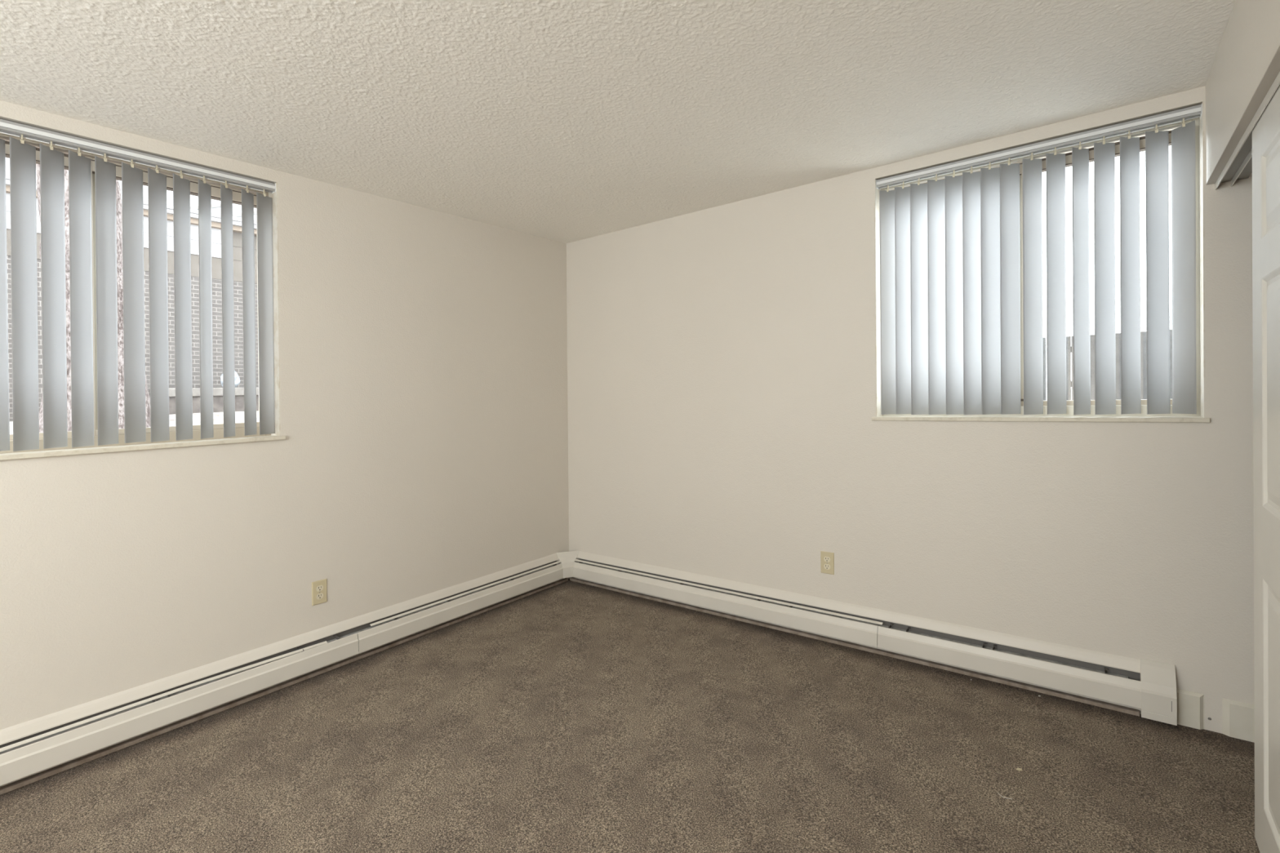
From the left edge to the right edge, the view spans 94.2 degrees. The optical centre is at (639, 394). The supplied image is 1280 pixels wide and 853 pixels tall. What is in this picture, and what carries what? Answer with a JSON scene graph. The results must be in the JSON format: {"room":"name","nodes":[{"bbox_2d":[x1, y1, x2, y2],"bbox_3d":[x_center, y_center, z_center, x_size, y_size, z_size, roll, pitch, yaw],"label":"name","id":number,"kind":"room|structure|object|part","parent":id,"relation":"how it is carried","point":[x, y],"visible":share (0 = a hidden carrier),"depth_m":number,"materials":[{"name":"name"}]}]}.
{"room":"empty bedroom","nodes":[
{"label":"empty bedroom","id":0,"kind":"room"},
{"bbox_2d":[0,100,568,787],"bbox_3d":[-2.042,0.178,2.502,0.200,2.506,5.100,0,0,38],"label":"wall","id":1,"kind":"structure","parent":0,"point":[424,410],"depth_m":2.95,"materials":[{"name":"paint"}]},
{"bbox_2d":[0,133,285,460],"bbox_3d":[-2.142,-0.379,2.335,0.181,1.225,1.309,0,0,38],"label":"window","id":2,"kind":"structure","parent":1,"relation":"in","point":[218,428],"depth_m":2.49,"materials":[{"name":"glass"}]},
{"bbox_3d":[-2.378,-0.383,2.145,0.020,1.112,0.634,0,0,38],"label":"sash","id":3,"kind":"part","parent":2,"relation":"part of","materials":[{"name":"beige"}]},
{"bbox_2d":[0,119,275,451],"bbox_3d":[-2.110,-0.392,2.312,0.063,1.191,1.265,0,0,38],"label":"vertical blind","id":4,"kind":"object","parent":2,"relation":"attached to","point":[22,154],"visible":1,"depth_m":2.36,"materials":[{"name":"white plastic"}]},
{"bbox_3d":[-2.103,-0.934,2.305,0.001,0.017,1.157,0,0,38],"label":"spacer chain","id":5,"kind":"part","parent":4,"relation":"part of","materials":[{"name":"white plastic"}]},
{"bbox_3d":[-2.095,-0.960,2.295,0.001,0.029,1.255,0,0,38],"label":"rail","id":6,"kind":"part","parent":4,"relation":"part of","materials":[{"name":"white metal"}]},
{"bbox_3d":[-2.113,0.215,2.320,0.121,0.035,1.309,0,0,38],"label":"sill","id":7,"kind":"part","parent":2,"relation":"part of","materials":[{"name":"ceramic"}]},
{"bbox_3d":[-1.996,-0.396,2.601,0.020,1.112,0.627,0,0,38],"label":"sash","id":8,"kind":"part","parent":2,"relation":"part of","materials":[{"name":"beige"}]},
{"bbox_2d":[0,553,563,786],"bbox_3d":[-1.849,1.251,2.526,0.066,0.236,4.195,0,0,38],"label":"baseboard heater","id":9,"kind":"object","parent":1,"relation":"attached to","point":[27,748],"visible":1,"depth_m":2.60,"materials":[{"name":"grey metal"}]},
{"bbox_3d":[-2.268,1.291,1.946,0.016,0.137,2.724,0,0,38],"label":"panel","id":10,"kind":"part","parent":9,"relation":"part of","materials":[{"name":"metal"}]},
{"bbox_3d":[-0.987,1.248,3.595,0.016,0.121,1.449,0,0,38],"label":"panel","id":11,"kind":"part","parent":9,"relation":"part of","materials":[{"name":"metal"}]},
{"bbox_2d":[0,577,568,795],"bbox_3d":[-1.875,1.367,2.522,0.028,0.072,4.416,0,0,38],"label":"trim","id":12,"kind":"structure","parent":1,"relation":"attached to","point":[52,771],"depth_m":2.63,"materials":[{"name":"brown wood"}]},
{"bbox_2d":[311,578,327,605],"bbox_3d":[-1.576,0.970,2.927,0.007,0.116,0.071,0,0,38],"label":"wall outlet","id":13,"kind":"object","parent":1,"relation":"attached to","point":[319,589],"visible":1,"depth_m":2.92,"materials":[{"name":"beige plastic"}]},
{"bbox_2d":[315,593,323,599],"bbox_3d":[-1.574,0.990,2.926,0.002,0.027,0.034,0,0,38],"label":"receptacle","id":14,"kind":"object","parent":13,"relation":"attached to","point":[318,596],"depth_m":2.92,"materials":[{"name":"beige plastic"}]},
{"bbox_2d":[315,585,323,591],"bbox_3d":[-1.574,0.951,2.926,0.002,0.027,0.034,0,0,38],"label":"receptacle","id":15,"kind":"object","parent":13,"relation":"attached to","point":[318,588],"depth_m":2.92,"materials":[{"name":"beige plastic"}]},
{"bbox_2d":[0,0,1235,243],"bbox_3d":[-0.375,-1.209,1.193,4.450,0.382,5.100,0,0,38],"label":"ceiling","id":16,"kind":"structure","parent":0,"point":[562,121],"depth_m":2.08,"materials":[{"name":"white paint"}]},
{"bbox_2d":[0,578,1259,852],"bbox_3d":[-0.353,1.422,1.204,4.450,0.300,5.100,0,0,38],"label":"floor","id":17,"kind":"structure","parent":0,"point":[568,717],"depth_m":2.14,"materials":[{"name":"carpet"}]},
{"bbox_2d":[566,85,1253,733],"bbox_3d":[1.218,0.083,3.072,4.250,2.510,0.200,0,0,38],"label":"wall","id":18,"kind":"structure","parent":0,"point":[722,359],"depth_m":3.02,"materials":[{"name":"paint"}]},
{"bbox_2d":[820,551,834,574],"bbox_3d":[0.985,0.883,3.130,0.071,0.116,0.007,0,0,38],"label":"wall outlet","id":19,"kind":"object","parent":18,"relation":"attached to","point":[827,558],"visible":1,"depth_m":3.13,"materials":[{"name":"beige plastic"}]},
{"bbox_2d":[823,564,830,569],"bbox_3d":[0.984,0.903,3.128,0.034,0.027,0.002,0,0,38],"label":"receptacle","id":20,"kind":"object","parent":19,"relation":"attached to","point":[826,566],"depth_m":3.13,"materials":[{"name":"beige plastic"}]},
{"bbox_2d":[823,556,830,562],"bbox_3d":[0.983,0.864,3.128,0.034,0.027,0.002,0,0,38],"label":"receptacle","id":21,"kind":"object","parent":19,"relation":"attached to","point":[826,559],"depth_m":3.13,"materials":[{"name":"beige plastic"}]},
{"bbox_2d":[569,577,1139,716],"bbox_3d":[0.740,1.289,3.311,3.129,0.067,0.028,0,0,38],"label":"trim","id":22,"kind":"structure","parent":18,"relation":"attached to","point":[979,675],"depth_m":2.91,"materials":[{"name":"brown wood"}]},
{"bbox_2d":[556,550,1177,725],"bbox_3d":[0.728,1.170,3.236,3.265,0.240,0.160,0,0,38],"label":"baseboard heater","id":23,"kind":"object","parent":18,"relation":"attached to","point":[1149,686],"depth_m":2.82,"materials":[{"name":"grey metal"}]},
{"bbox_3d":[-0.505,1.195,4.193,0.162,0.174,0.053,-1,0,-13],"label":"heater corner cover","id":24,"kind":"part","parent":23,"relation":"part of","materials":[{"name":"white metal"}]},
{"bbox_3d":[0.349,1.210,3.558,2.071,0.136,0.016,0,0,38],"label":"panel","id":25,"kind":"part","parent":23,"relation":"part of","materials":[{"name":"metal"}]},
{"bbox_3d":[0.776,1.186,3.298,3.065,0.205,0.002,0,0,38],"label":"panel","id":26,"kind":"part","parent":23,"relation":"part of","materials":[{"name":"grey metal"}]},
{"bbox_3d":[1.560,1.179,2.618,0.992,0.119,0.016,0,0,38],"label":"panel","id":27,"kind":"part","parent":23,"relation":"part of","materials":[{"name":"metal"}]},
{"bbox_2d":[871,101,1210,422],"bbox_3d":[1.693,-0.490,2.666,1.230,1.228,0.184,0,0,38],"label":"window","id":28,"kind":"structure","parent":18,"relation":"in","point":[1200,417],"depth_m":2.50,"materials":[{"name":"glass"}]},
{"bbox_3d":[1.508,-0.497,2.868,0.606,1.114,0.020,0,0,38],"label":"sash","id":29,"kind":"part","parent":28,"relation":"part of","materials":[{"name":"beige"}]},
{"bbox_2d":[875,103,1202,414],"bbox_3d":[1.670,-0.502,2.632,1.196,1.194,0.071,0,0,38],"label":"vertical blind","id":30,"kind":"object","parent":28,"relation":"attached to","point":[950,246],"visible":1,"depth_m":2.60,"materials":[{"name":"white plastic"}]},
{"bbox_3d":[1.658,-1.043,2.620,1.074,0.020,0.001,0,0,38],"label":"spacer chain","id":31,"kind":"part","parent":30,"relation":"part of","materials":[{"name":"white plastic"}]},
{"bbox_3d":[1.650,-1.068,2.610,1.186,0.033,0.001,0,0,38],"label":"rail","id":32,"kind":"part","parent":30,"relation":"part of","materials":[{"name":"white metal"}]},
{"bbox_3d":[1.678,0.106,2.644,1.230,0.038,0.121,0,0,38],"label":"sill","id":33,"kind":"part","parent":28,"relation":"part of","materials":[{"name":"ceramic"}]},
{"bbox_3d":[1.962,-0.508,2.543,0.582,1.113,0.020,0,0,38],"label":"sash","id":34,"kind":"part","parent":28,"relation":"part of","materials":[{"name":"beige"}]},
{"bbox_2d":[1176,688,1204,729],"bbox_3d":[2.095,1.198,2.267,0.081,0.134,0.012,0,0,38],"label":"baseboard","id":35,"kind":"structure","parent":18,"relation":"attached to","point":[1190,705],"depth_m":2.26,"materials":[{"name":"beige wood"}]},
{"bbox_2d":[1222,697,1254,742],"bbox_3d":[2.423,1.189,2.012,0.653,0.143,0.012,0,0,38],"label":"baseboard","id":36,"kind":"structure","parent":18,"relation":"attached to","point":[1237,717],"depth_m":2.18,"materials":[{"name":"beige wood"}]},
{"bbox_2d":[1205,0,1279,184],"bbox_3d":[0.735,0.108,0.345,0.117,2.500,4.700,0,0,38],"label":"wall","id":37,"kind":"structure","parent":0,"point":[1251,39],"depth_m":1.71,"materials":[{"name":"paint"}]},
{"bbox_2d":[1205,45,1279,189],"bbox_3d":[1.425,-0.753,1.243,0.112,0.058,2.417,0,0,38],"label":"door frame","id":38,"kind":"structure","parent":37,"relation":"attached to","point":[1235,162],"depth_m":1.79,"materials":[{"name":"beige wood"}]},
{"bbox_2d":[1252,84,1279,852],"bbox_3d":[1.489,0.262,1.333,0.035,2.046,0.914,0,0,38],"label":"door","id":39,"kind":"structure","parent":37,"relation":"in","point":[1266,131],"depth_m":1.57,"materials":[{"name":"wood"}]},
{"label":"outside","id":40,"kind":"structure","parent":0,"visible":0},
{"bbox_2d":[9,410,258,434],"bbox_3d":[-5.134,0.429,5.604,8.490,0.500,14.400,0,0,38],"label":"gravel ground","id":41,"kind":"structure","parent":40,"point":[218,417],"depth_m":6.79,"materials":[{"name":"white gravel"}]},
{"bbox_2d":[35,163,151,432],"bbox_3d":[-4.828,-2.475,5.280,4.104,5.860,0.957,-1,0,-38],"label":"tree","id":42,"kind":"object","parent":41,"relation":"on","point":[118,200],"visible":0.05,"depth_m":5.12,"materials":[{"name":"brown plant"}]},
{"bbox_2d":[168,387,258,414],"bbox_3d":[-5.706,0.158,11.225,0.690,0.692,5.420,0,0,38],"label":"concrete ledge","id":43,"kind":"object","parent":41,"relation":"on","point":[217,392],"visible":0.02,"depth_m":9.42,"materials":[{"name":"white concrete"}]},
{"bbox_2d":[220,370,239,387],"bbox_3d":[-6.699,-0.280,9.721,0.230,0.332,0.271,0,0,38],"label":"plastic bag","id":44,"kind":"object","parent":43,"relation":"on","point":[237,377],"visible":0.36,"depth_m":9.71,"materials":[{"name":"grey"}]},
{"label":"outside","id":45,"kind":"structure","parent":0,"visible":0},
{"bbox_2d":[1046,387,1071,400],"bbox_3d":[8.720,0.219,12.442,23.400,1.122,23.799,0,0,38],"label":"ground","id":46,"kind":"structure","parent":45,"point":[1071,388],"depth_m":12.52,"materials":[{"name":"white"}]},
{"bbox_2d":[5,157,258,421],"bbox_3d":[-9.101,-1.647,9.043,2.440,4.800,15.000,0,0,38],"label":"neighboring building","id":47,"kind":"structure","parent":46,"relation":"on","point":[217,344],"depth_m":9.76,"materials":[{"name":"grey brick"}]},
{"bbox_3d":[-5.482,-2.606,12.338,0.320,0.551,5.340,0,0,38],"label":"panel","id":48,"kind":"part","parent":47,"relation":"part of","materials":[{"name":"beige paint"}]},
{"bbox_2d":[1043,328,1172,400],"bbox_3d":[6.510,-0.396,8.364,18.118,1.215,0.060,0,0,38],"label":"fence","id":49,"kind":"object","parent":46,"relation":"on","point":[1069,340],"visible":0.02,"depth_m":8.26,"materials":[{"name":"grey wood"}]}
]}

